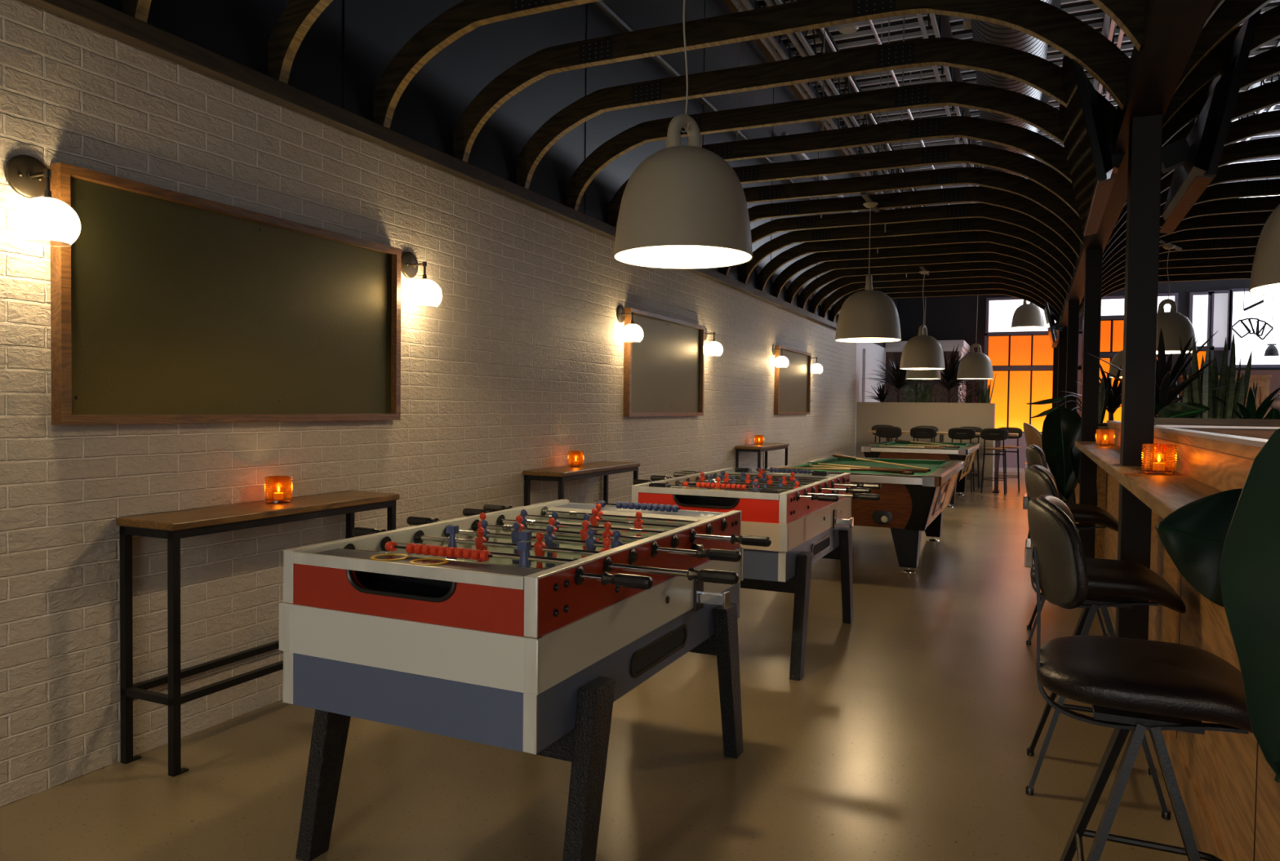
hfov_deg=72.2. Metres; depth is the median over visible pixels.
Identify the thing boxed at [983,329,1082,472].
window
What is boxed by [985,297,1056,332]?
window
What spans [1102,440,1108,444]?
tea light
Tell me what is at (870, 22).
conduit
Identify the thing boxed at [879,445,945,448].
pool cue
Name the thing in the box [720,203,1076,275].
rib
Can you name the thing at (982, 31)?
duct
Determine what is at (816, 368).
wall sconce
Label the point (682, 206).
bell pendant
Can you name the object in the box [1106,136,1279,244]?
rib
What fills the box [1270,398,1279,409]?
flower
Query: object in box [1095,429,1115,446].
candle holder
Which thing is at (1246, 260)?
rib
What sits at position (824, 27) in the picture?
rod
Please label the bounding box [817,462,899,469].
pool cue
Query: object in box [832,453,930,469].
pool cue
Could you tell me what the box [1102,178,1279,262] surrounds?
rib
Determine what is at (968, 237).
rib
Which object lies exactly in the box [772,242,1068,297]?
rib
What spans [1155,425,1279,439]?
divider
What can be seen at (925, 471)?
pool cue
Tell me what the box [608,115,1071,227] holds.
rib
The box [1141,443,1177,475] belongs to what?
candle holder
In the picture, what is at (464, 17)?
rib
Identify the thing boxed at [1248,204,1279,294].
bell pendant
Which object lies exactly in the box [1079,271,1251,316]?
rib
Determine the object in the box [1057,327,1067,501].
column
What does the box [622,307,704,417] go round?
board
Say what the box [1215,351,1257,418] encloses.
snake plant
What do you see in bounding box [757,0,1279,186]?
ceiling
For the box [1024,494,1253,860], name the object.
bar stool
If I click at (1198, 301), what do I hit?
window
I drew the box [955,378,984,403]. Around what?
bushy plant
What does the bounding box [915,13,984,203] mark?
roof truss
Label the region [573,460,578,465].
tea light
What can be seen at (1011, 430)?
stool
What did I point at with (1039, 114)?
rib
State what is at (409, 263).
wall sconce
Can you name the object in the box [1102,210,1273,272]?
rib
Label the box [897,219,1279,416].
wall
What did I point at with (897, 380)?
dracaena plant
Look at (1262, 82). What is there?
roof truss
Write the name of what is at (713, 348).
wall sconce
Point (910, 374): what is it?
bell pendant
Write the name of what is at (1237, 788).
bar counter
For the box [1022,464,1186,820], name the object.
bar stool
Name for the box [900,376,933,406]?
bushy plant
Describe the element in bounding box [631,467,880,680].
foosball table
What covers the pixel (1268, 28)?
rib
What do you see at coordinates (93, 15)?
trim
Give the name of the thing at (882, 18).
rod
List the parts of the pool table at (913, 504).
rail, skirt trim, leg, corner casing, leg, door frame, panel, corner casing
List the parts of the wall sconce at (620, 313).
plate, stem, glass globe, bulb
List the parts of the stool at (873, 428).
backrest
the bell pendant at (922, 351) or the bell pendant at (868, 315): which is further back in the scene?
the bell pendant at (922, 351)
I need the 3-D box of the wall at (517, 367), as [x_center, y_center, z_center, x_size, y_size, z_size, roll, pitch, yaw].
[0.903,-1.900,9.430,0.250,5.900,26.000,1,2,24]
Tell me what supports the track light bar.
hanging from the ceiling at (761, 2)
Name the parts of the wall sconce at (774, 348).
plate, glass globe, bulb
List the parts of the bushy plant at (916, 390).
stem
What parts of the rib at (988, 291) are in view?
splice plate, splice plate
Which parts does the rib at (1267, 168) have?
splice plate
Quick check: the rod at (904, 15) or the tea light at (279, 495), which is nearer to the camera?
the tea light at (279, 495)
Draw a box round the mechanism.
[690,542,703,556]
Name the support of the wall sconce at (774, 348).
attached to the wall at (517, 367)
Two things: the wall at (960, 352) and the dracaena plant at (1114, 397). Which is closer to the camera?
the dracaena plant at (1114, 397)
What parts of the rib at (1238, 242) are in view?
splice plate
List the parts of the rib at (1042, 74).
splice plate, splice plate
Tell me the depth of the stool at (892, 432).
14.27 m
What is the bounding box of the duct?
[963,0,1061,190]
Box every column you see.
[1052,343,1058,407]
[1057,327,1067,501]
[1062,300,1079,503]
[1078,248,1102,558]
[1115,113,1163,639]
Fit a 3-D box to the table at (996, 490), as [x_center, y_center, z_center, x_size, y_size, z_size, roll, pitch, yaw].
[4.941,0.495,14.408,2.300,0.935,0.600,1,2,24]
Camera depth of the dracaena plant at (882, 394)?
15.86 m
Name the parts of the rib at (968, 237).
splice plate, splice plate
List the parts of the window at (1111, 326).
amber pane, amber pane, amber pane, amber pane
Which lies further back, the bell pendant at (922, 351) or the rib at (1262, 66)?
the bell pendant at (922, 351)
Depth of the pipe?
7.31 m
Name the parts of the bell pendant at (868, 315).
lamp shade, loop handle, cord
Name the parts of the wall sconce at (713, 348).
plate, stem, glass globe, bulb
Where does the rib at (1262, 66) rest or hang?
on the trim
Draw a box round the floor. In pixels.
[0,471,1204,860]
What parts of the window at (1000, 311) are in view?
frame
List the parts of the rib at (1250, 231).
splice plate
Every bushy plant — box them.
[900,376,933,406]
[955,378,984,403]
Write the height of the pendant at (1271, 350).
3.490 m
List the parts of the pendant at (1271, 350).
lamp shade, cord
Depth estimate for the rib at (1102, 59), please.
4.10 m
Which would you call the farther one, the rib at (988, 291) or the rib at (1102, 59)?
the rib at (988, 291)
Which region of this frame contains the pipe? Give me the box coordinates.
[592,0,829,214]
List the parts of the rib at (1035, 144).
splice plate, splice plate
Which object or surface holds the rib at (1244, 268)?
on the trim
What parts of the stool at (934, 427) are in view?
backrest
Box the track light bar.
[1243,177,1267,311]
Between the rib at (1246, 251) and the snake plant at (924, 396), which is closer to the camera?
the rib at (1246, 251)
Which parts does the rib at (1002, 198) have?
splice plate, splice plate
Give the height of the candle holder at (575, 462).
0.108 m
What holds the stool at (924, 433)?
on the floor
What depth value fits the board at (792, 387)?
11.61 m
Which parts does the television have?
mount arm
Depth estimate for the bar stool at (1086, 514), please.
4.84 m
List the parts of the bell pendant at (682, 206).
lamp shade, loop handle, cord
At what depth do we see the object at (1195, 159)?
3.63 m
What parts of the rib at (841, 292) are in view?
splice plate, splice plate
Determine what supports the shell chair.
on the floor
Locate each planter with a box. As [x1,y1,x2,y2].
[1074,422,1107,559]
[1154,417,1279,426]
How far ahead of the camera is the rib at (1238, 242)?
9.43 m
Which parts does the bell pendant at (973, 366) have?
lamp shade, loop handle, cord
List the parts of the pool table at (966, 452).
corner casing, rail, skirt trim, leg, corner casing, leg, door frame, panel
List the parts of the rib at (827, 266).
splice plate, splice plate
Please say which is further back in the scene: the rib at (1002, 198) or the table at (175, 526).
the rib at (1002, 198)
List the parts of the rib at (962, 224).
splice plate, splice plate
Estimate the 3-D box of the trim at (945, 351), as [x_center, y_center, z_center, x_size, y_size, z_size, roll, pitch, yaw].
[6.015,-0.987,18.441,1.366,1.396,0.015,1,2,24]
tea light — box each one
[273,492,283,499]
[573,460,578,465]
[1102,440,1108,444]
[1152,462,1164,471]
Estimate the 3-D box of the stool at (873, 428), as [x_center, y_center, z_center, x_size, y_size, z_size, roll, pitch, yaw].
[4.204,0.417,15.274,0.410,1.026,0.436,1,2,24]
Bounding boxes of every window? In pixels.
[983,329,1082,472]
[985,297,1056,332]
[1080,315,1167,422]
[1101,295,1124,315]
[1157,293,1178,312]
[1188,291,1214,346]
[1206,289,1231,350]
[1226,288,1279,368]
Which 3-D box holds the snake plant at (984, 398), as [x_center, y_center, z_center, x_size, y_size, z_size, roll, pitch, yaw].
[5.964,-0.695,15.185,0.193,0.618,0.332,0,2,-19]
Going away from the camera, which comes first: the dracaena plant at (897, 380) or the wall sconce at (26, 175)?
the wall sconce at (26, 175)
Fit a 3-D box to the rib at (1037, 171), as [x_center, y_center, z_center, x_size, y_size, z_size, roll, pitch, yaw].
[1.550,-1.721,6.559,3.435,0.659,0.055,1,2,24]
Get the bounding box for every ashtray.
[648,482,670,488]
[734,467,751,472]
[760,488,782,493]
[812,471,828,475]
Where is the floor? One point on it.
(907, 731)
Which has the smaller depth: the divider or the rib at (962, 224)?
the divider
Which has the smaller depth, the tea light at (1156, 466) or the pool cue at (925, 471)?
the tea light at (1156, 466)
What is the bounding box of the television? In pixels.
[1042,299,1063,347]
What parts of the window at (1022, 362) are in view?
amber pane, amber pane, amber pane, amber pane, panel, frame, amber pane, amber pane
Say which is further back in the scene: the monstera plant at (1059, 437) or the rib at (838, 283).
the rib at (838, 283)
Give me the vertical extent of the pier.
2.420 m
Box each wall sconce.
[4,154,80,245]
[400,251,442,307]
[616,305,643,342]
[704,326,723,355]
[772,344,788,367]
[810,357,822,373]
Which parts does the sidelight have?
amber pane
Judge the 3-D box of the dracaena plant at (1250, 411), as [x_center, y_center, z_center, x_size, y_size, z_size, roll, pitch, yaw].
[3.732,-0.134,5.376,0.451,0.312,0.527,1,2,18]
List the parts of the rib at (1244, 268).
splice plate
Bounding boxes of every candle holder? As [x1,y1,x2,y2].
[264,475,293,503]
[568,450,583,466]
[754,435,764,444]
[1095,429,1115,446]
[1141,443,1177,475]
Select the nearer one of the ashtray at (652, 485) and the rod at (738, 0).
the ashtray at (652, 485)
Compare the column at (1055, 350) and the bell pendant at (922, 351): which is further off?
the column at (1055, 350)
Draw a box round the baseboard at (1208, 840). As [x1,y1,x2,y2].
[1111,607,1228,860]
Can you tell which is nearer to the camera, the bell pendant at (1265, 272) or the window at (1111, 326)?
the bell pendant at (1265, 272)
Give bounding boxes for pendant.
[613,0,753,269]
[835,191,901,342]
[899,266,945,369]
[905,167,941,379]
[956,117,993,379]
[1011,299,1044,328]
[1108,350,1123,377]
[1155,239,1196,354]
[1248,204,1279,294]
[1263,177,1279,355]
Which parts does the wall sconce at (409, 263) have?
plate, arm, stem, glass globe, bulb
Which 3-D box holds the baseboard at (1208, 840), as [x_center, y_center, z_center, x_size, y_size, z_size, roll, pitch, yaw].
[2.305,1.148,4.005,0.012,0.120,5.450,1,2,24]
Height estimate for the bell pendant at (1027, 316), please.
3.110 m
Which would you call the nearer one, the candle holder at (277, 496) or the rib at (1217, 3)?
the rib at (1217, 3)
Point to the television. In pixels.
(1052, 327)
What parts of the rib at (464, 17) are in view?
splice plate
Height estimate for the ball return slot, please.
0.062 m
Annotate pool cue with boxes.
[770,466,930,473]
[808,464,914,475]
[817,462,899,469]
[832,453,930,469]
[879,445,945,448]
[894,439,955,445]
[907,444,959,448]
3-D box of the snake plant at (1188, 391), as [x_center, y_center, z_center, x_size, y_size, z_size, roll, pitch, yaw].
[3.504,-0.235,5.547,0.193,0.491,0.240,1,2,15]
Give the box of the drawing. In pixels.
[1231,317,1273,340]
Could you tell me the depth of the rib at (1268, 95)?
4.96 m
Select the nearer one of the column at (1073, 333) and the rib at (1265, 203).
the rib at (1265, 203)
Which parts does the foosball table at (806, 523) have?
corner trim, handle, handle, handle, handle, score rod, rod, rod, rod, rod, rod, cross rail, rod, rod, corner trim, leg, rod, handle, cross rail, coin plate, leg, corner trim, handle, handle, handle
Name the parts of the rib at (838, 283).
splice plate, splice plate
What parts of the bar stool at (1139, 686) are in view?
backrest, leg, leg, seat, seat plate, leg, leg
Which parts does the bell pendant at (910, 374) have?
lamp shade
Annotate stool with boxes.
[869,425,892,444]
[875,426,902,443]
[910,426,937,442]
[915,426,937,442]
[947,427,975,493]
[960,426,982,489]
[980,428,1008,494]
[998,427,1022,491]
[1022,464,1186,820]
[1024,444,1118,645]
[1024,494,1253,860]
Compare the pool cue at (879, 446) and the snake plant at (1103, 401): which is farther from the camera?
the pool cue at (879, 446)
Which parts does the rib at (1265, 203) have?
splice plate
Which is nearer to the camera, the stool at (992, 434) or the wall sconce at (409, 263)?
the wall sconce at (409, 263)
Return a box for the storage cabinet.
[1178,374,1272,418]
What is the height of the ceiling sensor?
0.070 m
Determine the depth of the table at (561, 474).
5.75 m
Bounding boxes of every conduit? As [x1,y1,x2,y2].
[781,131,857,212]
[819,27,923,206]
[867,19,949,204]
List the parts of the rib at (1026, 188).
splice plate, splice plate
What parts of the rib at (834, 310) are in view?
splice plate, splice plate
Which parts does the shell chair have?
leg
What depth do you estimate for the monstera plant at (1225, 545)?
1.13 m
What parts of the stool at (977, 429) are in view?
backrest, leg, leg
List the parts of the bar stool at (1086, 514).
leg, leg, backrest, seat plate, seat, leg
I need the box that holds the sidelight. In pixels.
[1191,346,1213,369]
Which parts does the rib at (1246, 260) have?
splice plate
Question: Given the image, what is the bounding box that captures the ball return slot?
[680,502,733,506]
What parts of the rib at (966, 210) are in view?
splice plate, splice plate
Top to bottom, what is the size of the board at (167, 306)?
0.858 m
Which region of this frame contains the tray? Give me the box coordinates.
[361,579,451,597]
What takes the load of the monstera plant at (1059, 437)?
in the planter at (1101, 473)
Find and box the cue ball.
[880,515,888,522]
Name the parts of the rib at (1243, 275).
splice plate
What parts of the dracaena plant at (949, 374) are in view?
stem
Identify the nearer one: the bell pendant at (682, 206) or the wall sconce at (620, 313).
the bell pendant at (682, 206)
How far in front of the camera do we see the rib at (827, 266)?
10.68 m
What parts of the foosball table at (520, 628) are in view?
corner trim, leg, handle, handle, score rod, rod, handle, handle, rod, corner trim, rod, rod, cross rail, rod, leg, rod, rod, rod, handle, score rod, coin plate, cross rail, handle, handle, leg, corner trim, handle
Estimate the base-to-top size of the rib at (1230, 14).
1.138 m
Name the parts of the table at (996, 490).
leg, leg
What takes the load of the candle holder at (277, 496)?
on the table at (175, 526)
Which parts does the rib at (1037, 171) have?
splice plate, splice plate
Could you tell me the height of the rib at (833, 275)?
0.659 m
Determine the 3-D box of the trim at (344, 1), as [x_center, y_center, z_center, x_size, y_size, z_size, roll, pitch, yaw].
[1.107,-2.991,9.540,0.006,2.760,12.012,1,2,24]
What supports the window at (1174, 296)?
in the wall at (947, 317)
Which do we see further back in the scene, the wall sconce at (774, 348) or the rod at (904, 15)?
the wall sconce at (774, 348)
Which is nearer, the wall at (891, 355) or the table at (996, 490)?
the table at (996, 490)
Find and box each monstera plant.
[1026,395,1097,506]
[1155,428,1279,782]
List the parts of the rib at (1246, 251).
splice plate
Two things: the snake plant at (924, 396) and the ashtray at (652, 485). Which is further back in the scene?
the snake plant at (924, 396)
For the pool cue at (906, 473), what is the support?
on the pool table at (913, 504)
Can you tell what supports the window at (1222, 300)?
in the wall at (947, 317)
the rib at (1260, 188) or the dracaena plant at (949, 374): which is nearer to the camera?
the rib at (1260, 188)
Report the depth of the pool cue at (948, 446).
12.60 m
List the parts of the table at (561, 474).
leg, leg, frame, leg, leg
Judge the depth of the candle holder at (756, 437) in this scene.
9.95 m
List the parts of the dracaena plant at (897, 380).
stem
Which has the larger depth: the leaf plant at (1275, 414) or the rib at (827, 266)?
the rib at (827, 266)
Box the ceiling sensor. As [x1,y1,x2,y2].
[837,23,858,34]
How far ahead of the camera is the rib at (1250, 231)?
8.88 m
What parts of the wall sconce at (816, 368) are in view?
glass globe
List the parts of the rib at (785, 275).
splice plate, splice plate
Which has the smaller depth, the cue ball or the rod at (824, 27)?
the cue ball
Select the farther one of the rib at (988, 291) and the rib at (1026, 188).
the rib at (988, 291)
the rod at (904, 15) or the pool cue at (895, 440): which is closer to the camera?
the rod at (904, 15)
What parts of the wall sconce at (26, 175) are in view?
plate, arm, stem, glass globe, bulb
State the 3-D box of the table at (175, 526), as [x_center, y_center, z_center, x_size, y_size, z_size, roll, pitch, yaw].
[-1.491,0.742,3.600,0.293,0.882,1.174,1,2,24]
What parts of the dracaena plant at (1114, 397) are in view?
stem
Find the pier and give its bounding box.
[862,348,875,402]
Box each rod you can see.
[735,0,739,162]
[820,26,825,217]
[876,17,882,253]
[884,17,889,232]
[900,14,905,173]
[906,71,911,276]
[917,38,922,207]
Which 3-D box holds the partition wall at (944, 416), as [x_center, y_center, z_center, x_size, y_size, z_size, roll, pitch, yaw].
[5.060,0.217,15.632,2.303,1.425,0.440,1,2,24]
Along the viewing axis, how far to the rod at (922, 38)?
10.85 m
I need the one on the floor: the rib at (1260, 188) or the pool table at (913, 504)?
the pool table at (913, 504)
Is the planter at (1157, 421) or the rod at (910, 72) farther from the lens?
the rod at (910, 72)
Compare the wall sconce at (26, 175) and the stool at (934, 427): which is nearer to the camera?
the wall sconce at (26, 175)
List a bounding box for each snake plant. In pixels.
[920,381,937,402]
[977,374,995,403]
[1097,376,1108,423]
[1173,355,1204,417]
[1179,333,1240,418]
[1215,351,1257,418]
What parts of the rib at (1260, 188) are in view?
splice plate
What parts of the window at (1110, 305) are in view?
frame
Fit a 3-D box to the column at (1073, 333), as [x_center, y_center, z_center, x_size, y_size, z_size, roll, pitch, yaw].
[4.703,-0.158,9.582,0.108,2.500,0.140,1,2,24]
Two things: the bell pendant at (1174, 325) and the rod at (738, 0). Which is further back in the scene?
the bell pendant at (1174, 325)
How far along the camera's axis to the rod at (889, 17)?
8.88 m
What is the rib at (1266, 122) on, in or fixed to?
on the trim
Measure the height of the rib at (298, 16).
0.659 m
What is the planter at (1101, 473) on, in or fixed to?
on the floor
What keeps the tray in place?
on the foosball table at (520, 628)
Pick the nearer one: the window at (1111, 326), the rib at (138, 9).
the rib at (138, 9)
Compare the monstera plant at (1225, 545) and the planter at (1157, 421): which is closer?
the monstera plant at (1225, 545)
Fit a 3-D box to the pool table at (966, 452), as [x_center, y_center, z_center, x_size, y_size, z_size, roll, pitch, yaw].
[4.134,0.601,12.799,1.388,0.792,2.408,1,2,24]
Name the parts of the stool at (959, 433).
backrest, leg, leg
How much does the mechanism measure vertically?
0.047 m
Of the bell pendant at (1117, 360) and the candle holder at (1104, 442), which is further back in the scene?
the bell pendant at (1117, 360)
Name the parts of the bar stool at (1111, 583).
backrest, leg, leg, seat, seat plate, leg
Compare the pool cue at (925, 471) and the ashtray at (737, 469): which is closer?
the ashtray at (737, 469)
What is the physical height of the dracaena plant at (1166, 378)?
0.673 m
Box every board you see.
[49,162,400,425]
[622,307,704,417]
[773,345,811,414]
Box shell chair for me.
[1023,422,1075,538]
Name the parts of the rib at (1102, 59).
splice plate, splice plate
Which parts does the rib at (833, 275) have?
splice plate, splice plate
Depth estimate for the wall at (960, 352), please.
18.40 m
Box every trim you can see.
[19,0,836,329]
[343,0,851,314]
[723,0,891,209]
[884,340,969,354]
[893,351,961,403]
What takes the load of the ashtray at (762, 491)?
on the foosball table at (806, 523)
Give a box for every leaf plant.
[1154,395,1210,417]
[1246,408,1279,419]
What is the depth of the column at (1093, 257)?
6.50 m
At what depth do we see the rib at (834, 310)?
12.97 m
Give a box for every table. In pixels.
[115,490,399,777]
[278,499,771,860]
[522,461,639,506]
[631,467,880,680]
[734,442,789,469]
[764,456,964,573]
[861,440,979,507]
[866,430,1018,493]
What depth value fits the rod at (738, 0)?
6.42 m
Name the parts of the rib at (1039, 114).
splice plate, splice plate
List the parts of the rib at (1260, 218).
splice plate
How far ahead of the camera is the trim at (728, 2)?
10.33 m
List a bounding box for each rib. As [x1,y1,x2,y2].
[123,0,151,22]
[267,0,333,84]
[373,0,1146,128]
[453,0,1130,162]
[515,37,1116,189]
[566,80,1063,210]
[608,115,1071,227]
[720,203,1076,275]
[732,143,1079,216]
[739,217,1073,284]
[742,167,1084,244]
[747,186,1079,257]
[756,231,1070,291]
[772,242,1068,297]
[786,252,1066,303]
[798,261,1064,309]
[809,269,1062,314]
[819,276,1061,318]
[829,283,1059,322]
[837,288,1058,323]
[1079,247,1256,309]
[1079,256,1254,312]
[1079,264,1253,314]
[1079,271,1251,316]
[1080,236,1259,303]
[1102,159,1279,256]
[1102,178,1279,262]
[1102,195,1279,266]
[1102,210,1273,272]
[1102,224,1264,276]
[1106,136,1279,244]
[1114,110,1279,227]
[1124,79,1279,205]
[1161,45,1279,146]
[1162,4,1279,128]
[1173,0,1272,95]
[1202,0,1224,28]
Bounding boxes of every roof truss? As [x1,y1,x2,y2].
[730,0,906,209]
[764,0,924,208]
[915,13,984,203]
[1092,12,1124,100]
[1227,38,1279,164]
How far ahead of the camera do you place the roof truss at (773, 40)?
10.90 m
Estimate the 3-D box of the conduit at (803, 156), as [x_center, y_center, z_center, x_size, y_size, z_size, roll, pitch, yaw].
[3.704,-3.690,14.984,0.070,0.070,9.500,1,2,24]
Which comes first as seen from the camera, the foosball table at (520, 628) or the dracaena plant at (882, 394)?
the foosball table at (520, 628)
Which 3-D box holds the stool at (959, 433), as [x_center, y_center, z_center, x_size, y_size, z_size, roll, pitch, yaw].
[5.133,0.464,14.005,0.410,1.026,0.436,1,2,24]
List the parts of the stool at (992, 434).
leg, seat rail, seat, backrest, leg, leg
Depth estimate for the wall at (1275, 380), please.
17.04 m
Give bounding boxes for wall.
[0,0,897,807]
[856,402,995,486]
[884,351,959,403]
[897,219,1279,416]
[957,351,966,403]
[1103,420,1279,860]
[1235,369,1279,411]
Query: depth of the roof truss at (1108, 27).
10.15 m
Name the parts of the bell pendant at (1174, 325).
loop handle, cord, lamp shade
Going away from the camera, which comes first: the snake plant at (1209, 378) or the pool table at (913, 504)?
the snake plant at (1209, 378)
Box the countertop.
[1075,440,1222,519]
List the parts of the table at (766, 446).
leg, leg, frame, leg, leg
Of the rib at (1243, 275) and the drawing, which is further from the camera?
the drawing
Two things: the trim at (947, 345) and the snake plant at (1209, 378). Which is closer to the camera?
the snake plant at (1209, 378)
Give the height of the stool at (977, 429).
1.026 m
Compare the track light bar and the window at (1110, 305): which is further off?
the window at (1110, 305)
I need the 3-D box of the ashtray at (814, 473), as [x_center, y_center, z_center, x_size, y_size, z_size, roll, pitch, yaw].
[1.122,0.264,5.460,0.090,0.030,0.070,1,2,24]
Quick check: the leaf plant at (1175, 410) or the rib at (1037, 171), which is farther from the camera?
the rib at (1037, 171)
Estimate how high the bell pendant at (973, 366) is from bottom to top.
4.100 m
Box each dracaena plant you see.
[865,382,899,402]
[867,356,932,402]
[908,345,995,403]
[1062,364,1122,420]
[1086,328,1248,409]
[1211,386,1279,419]
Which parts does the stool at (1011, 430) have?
seat, backrest, leg, leg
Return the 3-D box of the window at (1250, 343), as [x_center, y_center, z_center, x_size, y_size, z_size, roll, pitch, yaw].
[12.625,-2.017,17.138,1.920,1.570,0.050,1,2,24]
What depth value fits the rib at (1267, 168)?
6.61 m
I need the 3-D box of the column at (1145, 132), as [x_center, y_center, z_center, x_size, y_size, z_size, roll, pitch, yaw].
[2.063,-0.026,3.644,0.108,2.500,0.140,1,2,24]
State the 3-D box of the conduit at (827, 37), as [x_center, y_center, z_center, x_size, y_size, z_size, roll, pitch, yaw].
[1.637,-4.117,8.500,0.036,0.036,23.000,1,2,24]
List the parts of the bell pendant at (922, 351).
lamp shade, loop handle, cord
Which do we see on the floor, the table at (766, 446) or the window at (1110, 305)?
the table at (766, 446)

